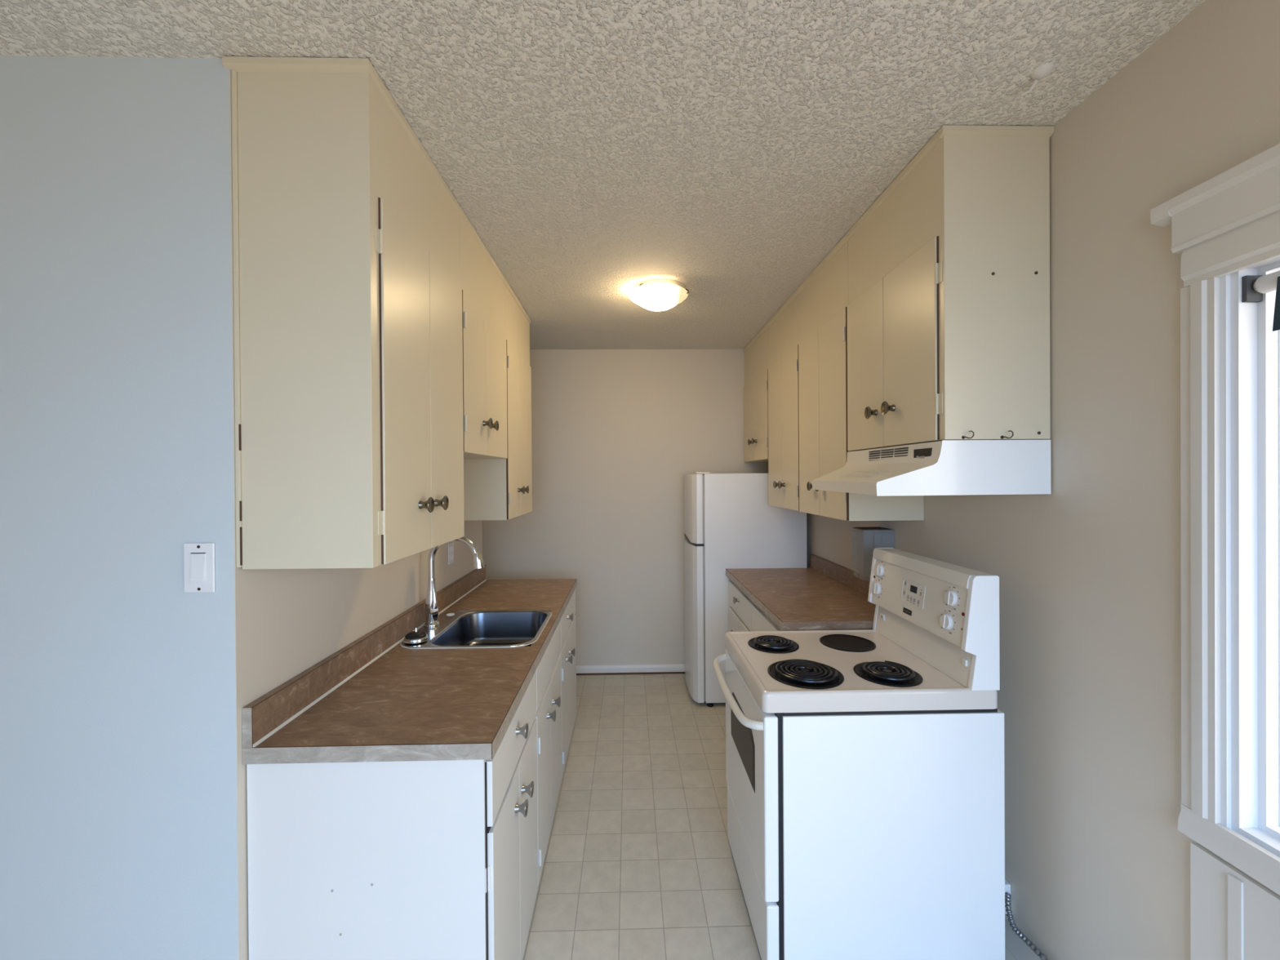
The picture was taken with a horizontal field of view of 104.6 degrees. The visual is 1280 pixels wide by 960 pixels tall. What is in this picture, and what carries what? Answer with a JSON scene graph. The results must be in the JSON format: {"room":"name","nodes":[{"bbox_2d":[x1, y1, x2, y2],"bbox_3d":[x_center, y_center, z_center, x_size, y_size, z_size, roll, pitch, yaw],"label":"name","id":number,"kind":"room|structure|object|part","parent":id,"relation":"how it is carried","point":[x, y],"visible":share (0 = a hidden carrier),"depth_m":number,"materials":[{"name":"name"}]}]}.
{"room":"kitchen","nodes":[
{"label":"kitchen","id":0,"kind":"room"},
{"bbox_2d":[0,55,238,959],"bbox_3d":[-2.116,0.282,1.248,2.223,2.625,0.100,0,0,-1],"label":"wall partition","id":1,"kind":"structure","parent":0,"point":[118,766],"depth_m":1.22,"materials":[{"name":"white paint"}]},
{"bbox_2d":[183,542,215,592],"bbox_3d":[-1.085,0.216,1.215,0.073,0.122,0.012,0,0,-1],"label":"light switch","id":2,"kind":"object","parent":1,"relation":"attached to","point":[198,557],"visible":1,"depth_m":1.21,"materials":[{"name":"white plastic"}]},
{"bbox_3d":[-1.085,0.216,1.214,0.036,0.070,0.002,0,0,-1],"label":"rocker frame","id":3,"kind":"part","parent":2,"relation":"part of","materials":[{"name":"white plastic"}]},
{"bbox_2d":[229,68,482,959],"bbox_3d":[-1.075,0.270,2.253,0.100,2.625,2.060,0,0,-1],"label":"wall","id":4,"kind":"structure","parent":0,"point":[288,621],"depth_m":1.45,"materials":[{"name":"paint"}]},
{"bbox_2d":[231,69,464,569],"bbox_3d":[-0.824,-0.408,1.561,0.376,1.257,0.669,0,0,-1],"label":"upper cabinet","id":5,"kind":"object","parent":4,"relation":"attached to","point":[348,291],"visible":0.99,"depth_m":1.23,"materials":[{"name":"beige paint"}]},
{"bbox_3d":[-0.671,-0.256,1.432,0.009,0.951,0.300,0,0,-1],"label":"door","id":6,"kind":"part","parent":5,"relation":"part of","materials":[{"name":"beige paint"}]},
{"bbox_3d":[-0.649,0.075,1.498,0.034,0.048,0.048,0,0,-1],"label":"knob","id":7,"kind":"part","parent":5,"relation":"part of","materials":[{"name":"silver metal"}]},
{"bbox_3d":[-0.651,0.075,1.618,0.034,0.048,0.048,0,0,-1],"label":"knob","id":8,"kind":"part","parent":5,"relation":"part of","materials":[{"name":"silver metal"}]},
{"bbox_3d":[-0.678,-0.257,1.741,0.009,0.951,0.312,0,0,-1],"label":"door","id":9,"kind":"part","parent":5,"relation":"part of","materials":[{"name":"beige paint"}]},
{"bbox_2d":[243,564,486,744],"bbox_3d":[-1.010,0.617,2.264,0.024,0.100,2.044,0,0,-1],"label":"backsplash","id":10,"kind":"structure","parent":4,"relation":"attached to","point":[268,715],"depth_m":1.62,"materials":[{"name":"brown laminate"}]},
{"bbox_2d":[448,542,453,564],"bbox_3d":[-1.029,0.400,2.700,0.008,0.114,0.072,0,0,-1],"label":"wall outlet","id":11,"kind":"object","parent":4,"relation":"attached to","point":[451,546],"visible":1,"depth_m":2.69,"materials":[{"name":"white plastic"}]},
{"bbox_2d":[459,215,507,458],"bbox_3d":[-0.841,-0.574,2.240,0.376,0.931,0.688,0,0,-1],"label":"upper cabinet","id":12,"kind":"object","parent":4,"relation":"attached to","point":[484,340],"visible":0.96,"depth_m":2.15,"materials":[{"name":"beige paint"}]},
{"bbox_2d":[222,56,530,323],"bbox_3d":[-0.868,-1.028,2.222,0.353,0.025,2.020,0,0,-1],"label":"trim","id":13,"kind":"structure","parent":12,"relation":"attached to","point":[240,64],"depth_m":1.23,"materials":[{"name":"beige paint"}]},
{"bbox_3d":[-0.686,-0.421,2.058,0.009,0.625,0.306,0,0,-1],"label":"door","id":14,"kind":"part","parent":12,"relation":"part of","materials":[{"name":"beige paint"}]},
{"bbox_3d":[-0.666,-0.247,2.159,0.034,0.048,0.048,0,0,-1],"label":"knob","id":15,"kind":"part","parent":12,"relation":"part of","materials":[{"name":"silver metal"}]},
{"bbox_3d":[-0.668,-0.248,2.259,0.034,0.048,0.048,0,0,-1],"label":"knob","id":16,"kind":"part","parent":12,"relation":"part of","materials":[{"name":"silver metal"}]},
{"bbox_3d":[-0.694,-0.423,2.398,0.009,0.625,0.369,0,0,-1],"label":"door","id":17,"kind":"part","parent":12,"relation":"part of","materials":[{"name":"beige paint"}]},
{"bbox_2d":[463,285,532,520],"bbox_3d":[-0.855,-0.416,2.910,0.376,1.253,0.650,0,0,-1],"label":"upper cabinet","id":18,"kind":"object","parent":4,"relation":"attached to","point":[495,489],"visible":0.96,"depth_m":2.70,"materials":[{"name":"beige paint"}]},
{"bbox_3d":[-0.701,-0.264,2.740,0.009,0.945,0.288,0,0,-1],"label":"door","id":19,"kind":"part","parent":18,"relation":"part of","materials":[{"name":"beige paint"}]},
{"bbox_3d":[-0.679,0.058,2.830,0.034,0.048,0.048,0,0,-1],"label":"knob","id":20,"kind":"part","parent":18,"relation":"part of","materials":[{"name":"silver metal"}]},
{"bbox_3d":[-0.708,-0.266,3.061,0.009,0.945,0.349,0,0,-1],"label":"door","id":21,"kind":"part","parent":18,"relation":"part of","materials":[{"name":"beige paint"}]},
{"bbox_3d":[-0.682,0.057,2.941,0.034,0.048,0.048,0,0,-1],"label":"knob","id":22,"kind":"part","parent":18,"relation":"part of","materials":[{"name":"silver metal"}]},
{"bbox_2d":[0,0,1204,349],"bbox_3d":[-0.981,-1.077,1.023,4.700,0.080,6.300,0,0,-1],"label":"ceiling","id":23,"kind":"structure","parent":0,"point":[595,150],"depth_m":1.35,"materials":[{"name":"white paint"}]},
{"bbox_2d":[628,278,688,311],"bbox_3d":[0.101,-0.996,2.727,0.328,0.110,0.328,0,0,-1],"label":"ceiling light","id":24,"kind":"object","parent":23,"relation":"attached to","point":[656,294],"visible":1,"depth_m":2.63,"materials":[{"name":"beige glass"}]},
{"bbox_2d":[1012,62,1053,97],"bbox_3d":[1.032,-1.038,1.295,0.048,0.034,0.097,0,0,-1],"label":"ceiling hook","id":25,"kind":"object","parent":23,"relation":"attached to","point":[1041,72],"visible":1,"depth_m":1.27,"materials":[{"name":"white paint"}]},
{"bbox_2d":[482,349,768,665],"bbox_3d":[-0.741,0.260,4.041,4.100,2.625,0.100,0,0,-1],"label":"wall","id":26,"kind":"structure","parent":0,"point":[616,434],"depth_m":4.00,"materials":[{"name":"paint"}]},
{"bbox_2d":[576,663,684,673],"bbox_3d":[-0.746,1.538,3.990,3.870,0.070,0.014,0,0,-1],"label":"baseboard","id":27,"kind":"structure","parent":26,"relation":"attached to","point":[677,667],"depth_m":4.00,"materials":[{"name":"white paint"}]},
{"bbox_2d":[576,671,684,675],"bbox_3d":[-0.745,1.567,3.979,3.870,0.012,0.008,0,0,-1],"label":"trim","id":28,"kind":"structure","parent":26,"relation":"attached to","point":[654,673],"depth_m":3.99,"materials":[{"name":"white wood"}]},
{"bbox_2d":[522,673,1017,959],"bbox_3d":[-1.001,1.611,2.685,4.700,0.060,3.000,0,0,-1],"label":"floor","id":29,"kind":"structure","parent":0,"point":[639,864],"depth_m":2.16,"materials":[{"name":"tile"}]},
{"bbox_2d":[246,670,537,959],"bbox_3d":[-0.675,1.147,1.574,0.648,0.872,0.631,0,0,-1],"label":"base cabinet","id":30,"kind":"object","parent":29,"relation":"on","point":[404,860],"visible":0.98,"depth_m":1.26,"materials":[{"name":"white paint"}]},
{"bbox_2d":[241,564,576,764],"bbox_3d":[-0.710,0.636,2.271,0.623,0.142,2.045,0,0,-1],"label":"countertop","id":31,"kind":"structure","parent":30,"relation":"on","point":[375,698],"depth_m":1.51,"materials":[{"name":"brown laminate"}]},
{"bbox_2d":[424,536,484,626],"bbox_3d":[-0.848,0.456,2.256,0.275,0.414,0.080,0,0,-1],"label":"faucet","id":32,"kind":"object","parent":31,"relation":"on","point":[432,609],"visible":0.88,"depth_m":2.25,"materials":[{"name":"silver metal"}]},
{"bbox_3d":[-0.929,0.519,2.232,0.030,0.122,0.029,0,0,-1],"label":"lever","id":33,"kind":"part","parent":32,"relation":"part of","materials":[{"name":"silver metal"}]},
{"bbox_2d":[400,609,551,648],"bbox_3d":[-0.708,0.739,2.239,0.560,0.164,0.560,0,0,-1],"label":"sink","id":34,"kind":"object","parent":31,"relation":"in","point":[473,628],"visible":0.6,"depth_m":2.46,"materials":[{"name":"silver metal"}]},
{"bbox_2d":[403,627,428,644],"bbox_3d":[-0.922,0.636,2.037,0.094,0.056,0.094,0,0,-1],"label":"stopper","id":35,"kind":"object","parent":34,"relation":"on","point":[416,637],"visible":1,"depth_m":2.01,"materials":[{"name":"silver metal"}]},
{"bbox_3d":[-0.658,0.742,2.240,0.418,0.156,0.516,0,0,-1],"label":"bowl","id":36,"kind":"part","parent":34,"relation":"part of","materials":[{"name":"silver metal"}]},
{"bbox_3d":[-0.390,1.242,1.434,0.018,0.656,0.302,0,0,-1],"label":"door","id":37,"kind":"part","parent":30,"relation":"part of","materials":[{"name":"white paint"}]},
{"bbox_3d":[-0.397,0.810,1.584,0.018,0.170,0.614,0,0,-1],"label":"drawer","id":38,"kind":"part","parent":30,"relation":"part of","materials":[{"name":"white paint"}]},
{"bbox_3d":[-0.368,1.016,1.531,0.034,0.048,0.048,0,0,-1],"label":"knob","id":39,"kind":"part","parent":30,"relation":"part of","materials":[{"name":"silver metal"}]},
{"bbox_3d":[-0.371,0.786,1.550,0.033,0.046,0.046,0,0,-1],"label":"knob","id":40,"kind":"part","parent":30,"relation":"part of","materials":[{"name":"silver metal"}]},
{"bbox_3d":[-0.397,1.241,1.740,0.018,0.656,0.305,0,0,-1],"label":"door","id":41,"kind":"part","parent":30,"relation":"part of","materials":[{"name":"white paint"}]},
{"bbox_3d":[-0.370,1.016,1.624,0.034,0.048,0.048,0,0,-1],"label":"knob","id":42,"kind":"part","parent":30,"relation":"part of","materials":[{"name":"silver metal"}]},
{"bbox_2d":[534,619,561,886],"bbox_3d":[-0.690,1.144,2.227,0.648,0.872,0.674,0,0,-1],"label":"base cabinet","id":43,"kind":"object","parent":29,"relation":"on","point":[548,693],"visible":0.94,"depth_m":2.14,"materials":[{"name":"white paint"}]},
{"bbox_3d":[-0.405,1.236,2.060,0.018,0.658,0.317,0,0,-1],"label":"door","id":44,"kind":"part","parent":43,"relation":"part of","materials":[{"name":"white paint"}]},
{"bbox_3d":[-0.382,1.014,2.126,0.034,0.048,0.048,0,0,-1],"label":"knob","id":45,"kind":"part","parent":43,"relation":"part of","materials":[{"name":"silver metal"}]},
{"bbox_3d":[-0.412,1.235,2.394,0.018,0.658,0.345,0,0,-1],"label":"door","id":46,"kind":"part","parent":43,"relation":"part of","materials":[{"name":"white paint"}]},
{"bbox_3d":[-0.385,1.018,2.271,0.034,0.048,0.048,0,0,-1],"label":"knob","id":47,"kind":"part","parent":43,"relation":"part of","materials":[{"name":"silver metal"}]},
{"bbox_2d":[559,588,576,778],"bbox_3d":[-0.706,1.141,2.925,0.648,0.872,0.720,0,0,-1],"label":"base cabinet","id":48,"kind":"object","parent":29,"relation":"on","point":[568,633],"visible":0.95,"depth_m":2.84,"materials":[{"name":"white paint"}]},
{"bbox_3d":[-0.419,1.231,2.704,0.018,0.660,0.255,0,0,-1],"label":"door","id":49,"kind":"part","parent":48,"relation":"part of","materials":[{"name":"white paint"}]},
{"bbox_3d":[-0.427,0.801,2.929,0.018,0.162,0.710,0,0,-1],"label":"drawer","id":50,"kind":"part","parent":48,"relation":"part of","materials":[{"name":"white paint"}]},
{"bbox_3d":[-0.396,1.001,2.761,0.034,0.048,0.048,0,0,-1],"label":"knob","id":51,"kind":"part","parent":48,"relation":"part of","materials":[{"name":"silver metal"}]},
{"bbox_3d":[-0.400,0.784,2.825,0.033,0.046,0.046,0,0,-1],"label":"knob","id":52,"kind":"part","parent":48,"relation":"part of","materials":[{"name":"silver metal"}]},
{"bbox_3d":[-0.428,1.229,3.060,0.018,0.660,0.452,0,0,-1],"label":"door","id":53,"kind":"part","parent":48,"relation":"part of","materials":[{"name":"white paint"}]},
{"bbox_3d":[-0.399,1.011,2.901,0.034,0.048,0.048,0,0,-1],"label":"knob","id":54,"kind":"part","parent":48,"relation":"part of","materials":[{"name":"silver metal"}]},
{"bbox_2d":[728,579,755,631],"bbox_3d":[0.892,1.108,3.077,0.626,0.916,0.653,0,0,-1],"label":"base cabinet","id":55,"kind":"object","parent":29,"relation":"on","point":[740,611],"visible":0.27,"depth_m":3.06,"materials":[{"name":"white paint"}]},
{"bbox_3d":[0.620,1.211,3.231,0.018,0.688,0.315,0,0,-1],"label":"door","id":56,"kind":"part","parent":55,"relation":"part of","materials":[{"name":"white paint"}]},
{"bbox_3d":[0.595,0.742,3.053,0.033,0.046,0.046,0,0,-1],"label":"knob","id":57,"kind":"part","parent":55,"relation":"part of","materials":[{"name":"silver metal"}]},
{"bbox_3d":[0.627,1.213,2.911,0.018,0.688,0.318,0,0,-1],"label":"door","id":58,"kind":"part","parent":55,"relation":"part of","materials":[{"name":"white paint"}]},
{"bbox_2d":[725,554,875,631],"bbox_3d":[0.907,0.583,2.777,0.609,0.136,1.258,0,0,-1],"label":"countertop","id":59,"kind":"structure","parent":55,"relation":"on","point":[827,595],"depth_m":2.62,"materials":[{"name":"brown laminate"}]},
{"bbox_2d":[684,471,807,706],"bbox_3d":[0.742,0.753,3.696,0.816,1.622,0.580,0,0,-1],"label":"refrigerator","id":60,"kind":"object","parent":29,"relation":"on","point":[730,522],"visible":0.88,"depth_m":3.40,"materials":[{"name":"white metal"}]},
{"bbox_3d":[0.355,0.428,3.561,0.030,0.048,0.336,0,0,-10],"label":"handle","id":61,"kind":"part","parent":60,"relation":"part of","materials":[{"name":"grey metal"}]},
{"bbox_3d":[0.384,0.199,3.686,0.082,0.480,0.576,0,0,-1],"label":"freezer door","id":62,"kind":"part","parent":60,"relation":"part of","materials":[{"name":"white metal"}]},
{"bbox_3d":[0.390,0.995,3.690,0.082,1.080,0.576,0,0,-1],"label":"fridge door","id":63,"kind":"part","parent":60,"relation":"part of","materials":[{"name":"white metal"}]},
{"bbox_2d":[751,604,782,631],"bbox_3d":[0.907,1.111,2.451,0.626,0.916,0.599,0,0,-1],"label":"base cabinet","id":64,"kind":"object","parent":29,"relation":"on","point":[761,621],"visible":0.02,"depth_m":2.56,"materials":[{"name":"white paint"}]},
{"bbox_2d":[712,546,1004,959],"bbox_3d":[0.709,0.934,1.829,0.818,1.277,0.627,0,0,-1],"label":"electric range","id":65,"kind":"object","parent":29,"relation":"on","point":[865,778],"visible":1,"depth_m":1.52,"materials":[{"name":"white metal"}]},
{"bbox_3d":[0.338,0.759,1.815,0.080,0.033,0.612,0,0,-1],"label":"handle","id":66,"kind":"part","parent":65,"relation":"part of","materials":[{"name":"white plastic"}]},
{"bbox_3d":[0.396,1.008,1.817,0.044,0.569,0.614,0,0,-1],"label":"oven door","id":67,"kind":"part","parent":65,"relation":"part of","materials":[{"name":"white metal"}]},
{"bbox_3d":[0.401,1.419,1.819,0.039,0.232,0.614,0,0,-1],"label":"storage drawer","id":68,"kind":"part","parent":65,"relation":"part of","materials":[{"name":"white metal"}]},
{"bbox_2d":[724,629,997,713],"bbox_3d":[0.736,0.678,1.824,0.736,0.064,0.613,0,0,-1],"label":"cooktop","id":69,"kind":"object","parent":65,"relation":"in","point":[862,671],"depth_m":1.63,"materials":[{"name":"white metal"}]},
{"bbox_3d":[0.994,0.458,2.083,0.020,0.052,0.052,0,0,-1],"label":"control knob","id":70,"kind":"part","parent":65,"relation":"part of","materials":[{"name":"white plastic"}]},
{"bbox_3d":[1.002,0.380,2.075,0.020,0.052,0.052,0,0,-1],"label":"control knob","id":71,"kind":"part","parent":65,"relation":"part of","materials":[{"name":"white plastic"}]},
{"bbox_2d":[880,613,884,621],"bbox_3d":[1.018,0.575,2.076,0.007,0.026,0.029,0,0,-1],"label":"socket","id":72,"kind":"object","parent":65,"relation":"attached to","point":[882,615],"depth_m":2.07,"materials":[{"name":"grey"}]},
{"bbox_3d":[0.757,1.124,1.826,0.688,0.828,0.605,0,0,-1],"label":"frame","id":73,"kind":"part","parent":65,"relation":"part of","materials":[{"name":"white metal"}]},
{"bbox_3d":[1.010,0.420,1.831,0.012,0.086,0.142,0,0,-1],"label":"clock panel","id":74,"kind":"part","parent":65,"relation":"part of","materials":[{"name":"white plastic"}]},
{"bbox_3d":[1.004,0.466,1.624,0.020,0.052,0.052,0,0,-1],"label":"control knob","id":75,"kind":"part","parent":65,"relation":"part of","materials":[{"name":"white plastic"}]},
{"bbox_3d":[1.012,0.386,1.615,0.020,0.052,0.052,0,0,-1],"label":"control knob","id":76,"kind":"part","parent":65,"relation":"part of","materials":[{"name":"white plastic"}]},
{"bbox_2d":[806,0,1279,959],"bbox_3d":[1.310,0.260,1.034,0.120,2.625,6.006,0,0,-1],"label":"wall","id":77,"kind":"structure","parent":0,"point":[1097,858],"depth_m":1.31,"materials":[{"name":"paint"}]},
{"bbox_2d":[743,326,768,462],"bbox_3d":[0.999,-0.602,3.674,0.370,0.913,0.704,0,0,-1],"label":"upper cabinet","id":78,"kind":"object","parent":77,"relation":"attached to","point":[757,356],"visible":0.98,"depth_m":3.62,"materials":[{"name":"beige paint"}]},
{"bbox_3d":[0.850,-0.448,3.841,0.009,0.607,0.350,0,0,-1],"label":"door","id":79,"kind":"part","parent":78,"relation":"part of","materials":[{"name":"beige paint"}]},
{"bbox_3d":[0.835,-0.284,3.609,0.034,0.048,0.048,0,0,-1],"label":"knob","id":80,"kind":"part","parent":78,"relation":"part of","materials":[{"name":"silver metal"}]},
{"bbox_3d":[0.858,-0.447,3.494,0.009,0.607,0.339,0,0,-1],"label":"door","id":81,"kind":"part","parent":78,"relation":"part of","materials":[{"name":"beige paint"}]},
{"bbox_2d":[742,124,1053,352],"bbox_3d":[1.034,-1.043,2.745,0.335,0.025,2.558,0,0,-1],"label":"trim","id":82,"kind":"structure","parent":78,"relation":"attached to","point":[944,129],"depth_m":1.59,"materials":[{"name":"beige paint"}]},
{"bbox_2d":[768,293,799,511],"bbox_3d":[1.015,-0.442,3.023,0.370,1.227,0.598,0,0,-1],"label":"upper cabinet","id":83,"kind":"object","parent":77,"relation":"attached to","point":[784,330],"visible":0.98,"depth_m":2.97,"materials":[{"name":"beige paint"}]},
{"bbox_3d":[0.867,-0.290,3.166,0.009,0.919,0.298,0,0,-1],"label":"door","id":84,"kind":"part","parent":83,"relation":"part of","materials":[{"name":"beige paint"}]},
{"bbox_3d":[0.849,0.029,3.065,0.034,0.048,0.048,0,0,-1],"label":"knob","id":85,"kind":"part","parent":83,"relation":"part of","materials":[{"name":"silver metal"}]},
{"bbox_3d":[0.852,0.029,2.968,0.034,0.048,0.048,0,0,-1],"label":"knob","id":86,"kind":"part","parent":83,"relation":"part of","materials":[{"name":"silver metal"}]},
{"bbox_3d":[0.873,-0.288,2.872,0.009,0.919,0.288,0,0,-1],"label":"door","id":87,"kind":"part","parent":83,"relation":"part of","materials":[{"name":"beige paint"}]},
{"bbox_2d":[810,554,870,596],"bbox_3d":[1.200,0.561,2.784,0.023,0.095,1.258,0,0,-1],"label":"backsplash","id":88,"kind":"structure","parent":77,"relation":"attached to","point":[860,584],"depth_m":2.90,"materials":[{"name":"brown laminate"}]},
{"bbox_2d":[798,240,924,520],"bbox_3d":[1.028,-0.439,2.424,0.370,1.227,0.600,0,0,-1],"label":"upper cabinet","id":89,"kind":"object","parent":77,"relation":"attached to","point":[824,301],"visible":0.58,"depth_m":2.32,"materials":[{"name":"beige paint"}]},
{"bbox_3d":[0.880,-0.286,2.575,0.009,0.921,0.288,0,0,-1],"label":"door","id":90,"kind":"part","parent":89,"relation":"part of","materials":[{"name":"beige paint"}]},
{"bbox_3d":[0.863,0.031,2.482,0.034,0.048,0.048,0,0,-1],"label":"knob","id":91,"kind":"part","parent":89,"relation":"part of","materials":[{"name":"silver metal"}]},
{"bbox_3d":[0.887,-0.285,2.278,0.009,0.921,0.301,0,0,-1],"label":"door","id":92,"kind":"part","parent":89,"relation":"part of","materials":[{"name":"beige paint"}]},
{"bbox_2d":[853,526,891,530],"bbox_3d":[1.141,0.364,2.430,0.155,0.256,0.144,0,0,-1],"label":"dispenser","id":93,"kind":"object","parent":77,"relation":"attached to","point":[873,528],"visible":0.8,"depth_m":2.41,"materials":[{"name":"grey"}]},
{"bbox_2d":[812,440,1050,496],"bbox_3d":[0.960,-0.038,1.798,0.530,0.166,0.644,0,0,-1],"label":"range hood","id":94,"kind":"object","parent":77,"relation":"attached to","point":[944,467],"visible":1,"depth_m":1.48,"materials":[{"name":"white metal"}]},
{"bbox_3d":[0.896,-0.082,1.567,0.005,0.034,0.092,0,0,-1],"label":"switch panel","id":95,"kind":"part","parent":94,"relation":"part of","materials":[{"name":"black plastic"}]},
{"bbox_2d":[847,134,1050,451],"bbox_3d":[1.039,-0.587,1.800,0.364,0.927,0.644,0,0,-1],"label":"upper cabinet","id":96,"kind":"object","parent":77,"relation":"attached to","point":[940,346],"visible":0.97,"depth_m":1.48,"materials":[{"name":"beige paint"}]},
{"bbox_3d":[0.893,-0.433,1.966,0.009,0.621,0.298,0,0,-1],"label":"door","id":97,"kind":"part","parent":96,"relation":"part of","materials":[{"name":"beige paint"}]},
{"bbox_3d":[0.875,-0.254,1.867,0.034,0.048,0.048,0,0,-1],"label":"knob","id":98,"kind":"part","parent":96,"relation":"part of","materials":[{"name":"silver metal"}]},
{"bbox_3d":[0.877,-0.254,1.744,0.034,0.048,0.048,0,0,-1],"label":"knob","id":99,"kind":"part","parent":96,"relation":"part of","materials":[{"name":"silver metal"}]},
{"bbox_3d":[0.900,-0.432,1.660,0.009,0.621,0.308,0,0,-1],"label":"door","id":100,"kind":"part","parent":96,"relation":"part of","materials":[{"name":"beige paint"}]},
{"bbox_2d":[961,430,973,439],"bbox_3d":[0.971,-0.134,1.466,0.013,0.024,0.030,-1,0,-40],"label":"hook","id":101,"kind":"object","parent":96,"relation":"attached to","point":[962,437],"visible":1,"depth_m":1.46,"materials":[{"name":"grey metal"}]},
{"bbox_2d":[1000,430,1013,439],"bbox_3d":[1.089,-0.135,1.469,0.013,0.024,0.030,-1,0,-40],"label":"hook","id":102,"kind":"object","parent":96,"relation":"attached to","point":[1002,437],"visible":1,"depth_m":1.46,"materials":[{"name":"grey metal"}]},
{"bbox_2d":[1004,879,1010,914],"bbox_3d":[1.227,1.405,1.690,0.031,0.100,0.068,0,0,-1],"label":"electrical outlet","id":103,"kind":"object","parent":77,"relation":"attached to","point":[1007,886],"visible":0.07,"depth_m":1.66,"materials":[{"name":"white plastic"}]},
{"bbox_2d":[1004,892,1048,959],"bbox_3d":[1.224,1.472,1.404,0.040,0.186,0.513,0,0,-1],"label":"conduit","id":104,"kind":"object","parent":103,"relation":"attached to","point":[1007,896],"visible":0.97,"depth_m":1.58,"materials":[{"name":"grey metal"}]},
{"bbox_2d":[1004,914,1041,959],"bbox_3d":[1.238,1.523,1.635,0.014,0.095,1.000,0,0,-1],"label":"baseboard","id":105,"kind":"structure","parent":77,"relation":"attached to","point":[1016,946],"depth_m":1.62,"materials":[{"name":"white paint"}]},
{"bbox_2d":[1150,143,1279,895],"bbox_3d":[1.310,0.084,0.283,0.154,1.440,1.786,0,0,-1],"label":"window","id":106,"kind":"structure","parent":77,"relation":"in","point":[1225,228],"depth_m":1.05,"materials":[{"name":"white paint"}]},
{"bbox_3d":[1.327,0.155,0.279,0.123,1.240,1.595,0,0,-1],"label":"sash","id":107,"kind":"part","parent":106,"relation":"part of","materials":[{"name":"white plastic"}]},
{"bbox_2d":[1242,270,1279,331],"bbox_3d":[1.297,-0.359,0.382,0.044,0.128,1.309,0,0,-1],"label":"roller blind","id":108,"kind":"object","parent":106,"relation":"attached to","point":[1254,286],"visible":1,"depth_m":1.01,"materials":[{"name":"white fabric"}]},
{"bbox_2d":[1190,842,1279,959],"bbox_3d":[1.265,1.198,0.266,0.018,0.756,1.704,0,0,-1],"label":"radiator","id":109,"kind":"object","parent":77,"relation":"attached to","point":[1233,916],"depth_m":1.04,"materials":[{"name":"white metal"}]}
]}

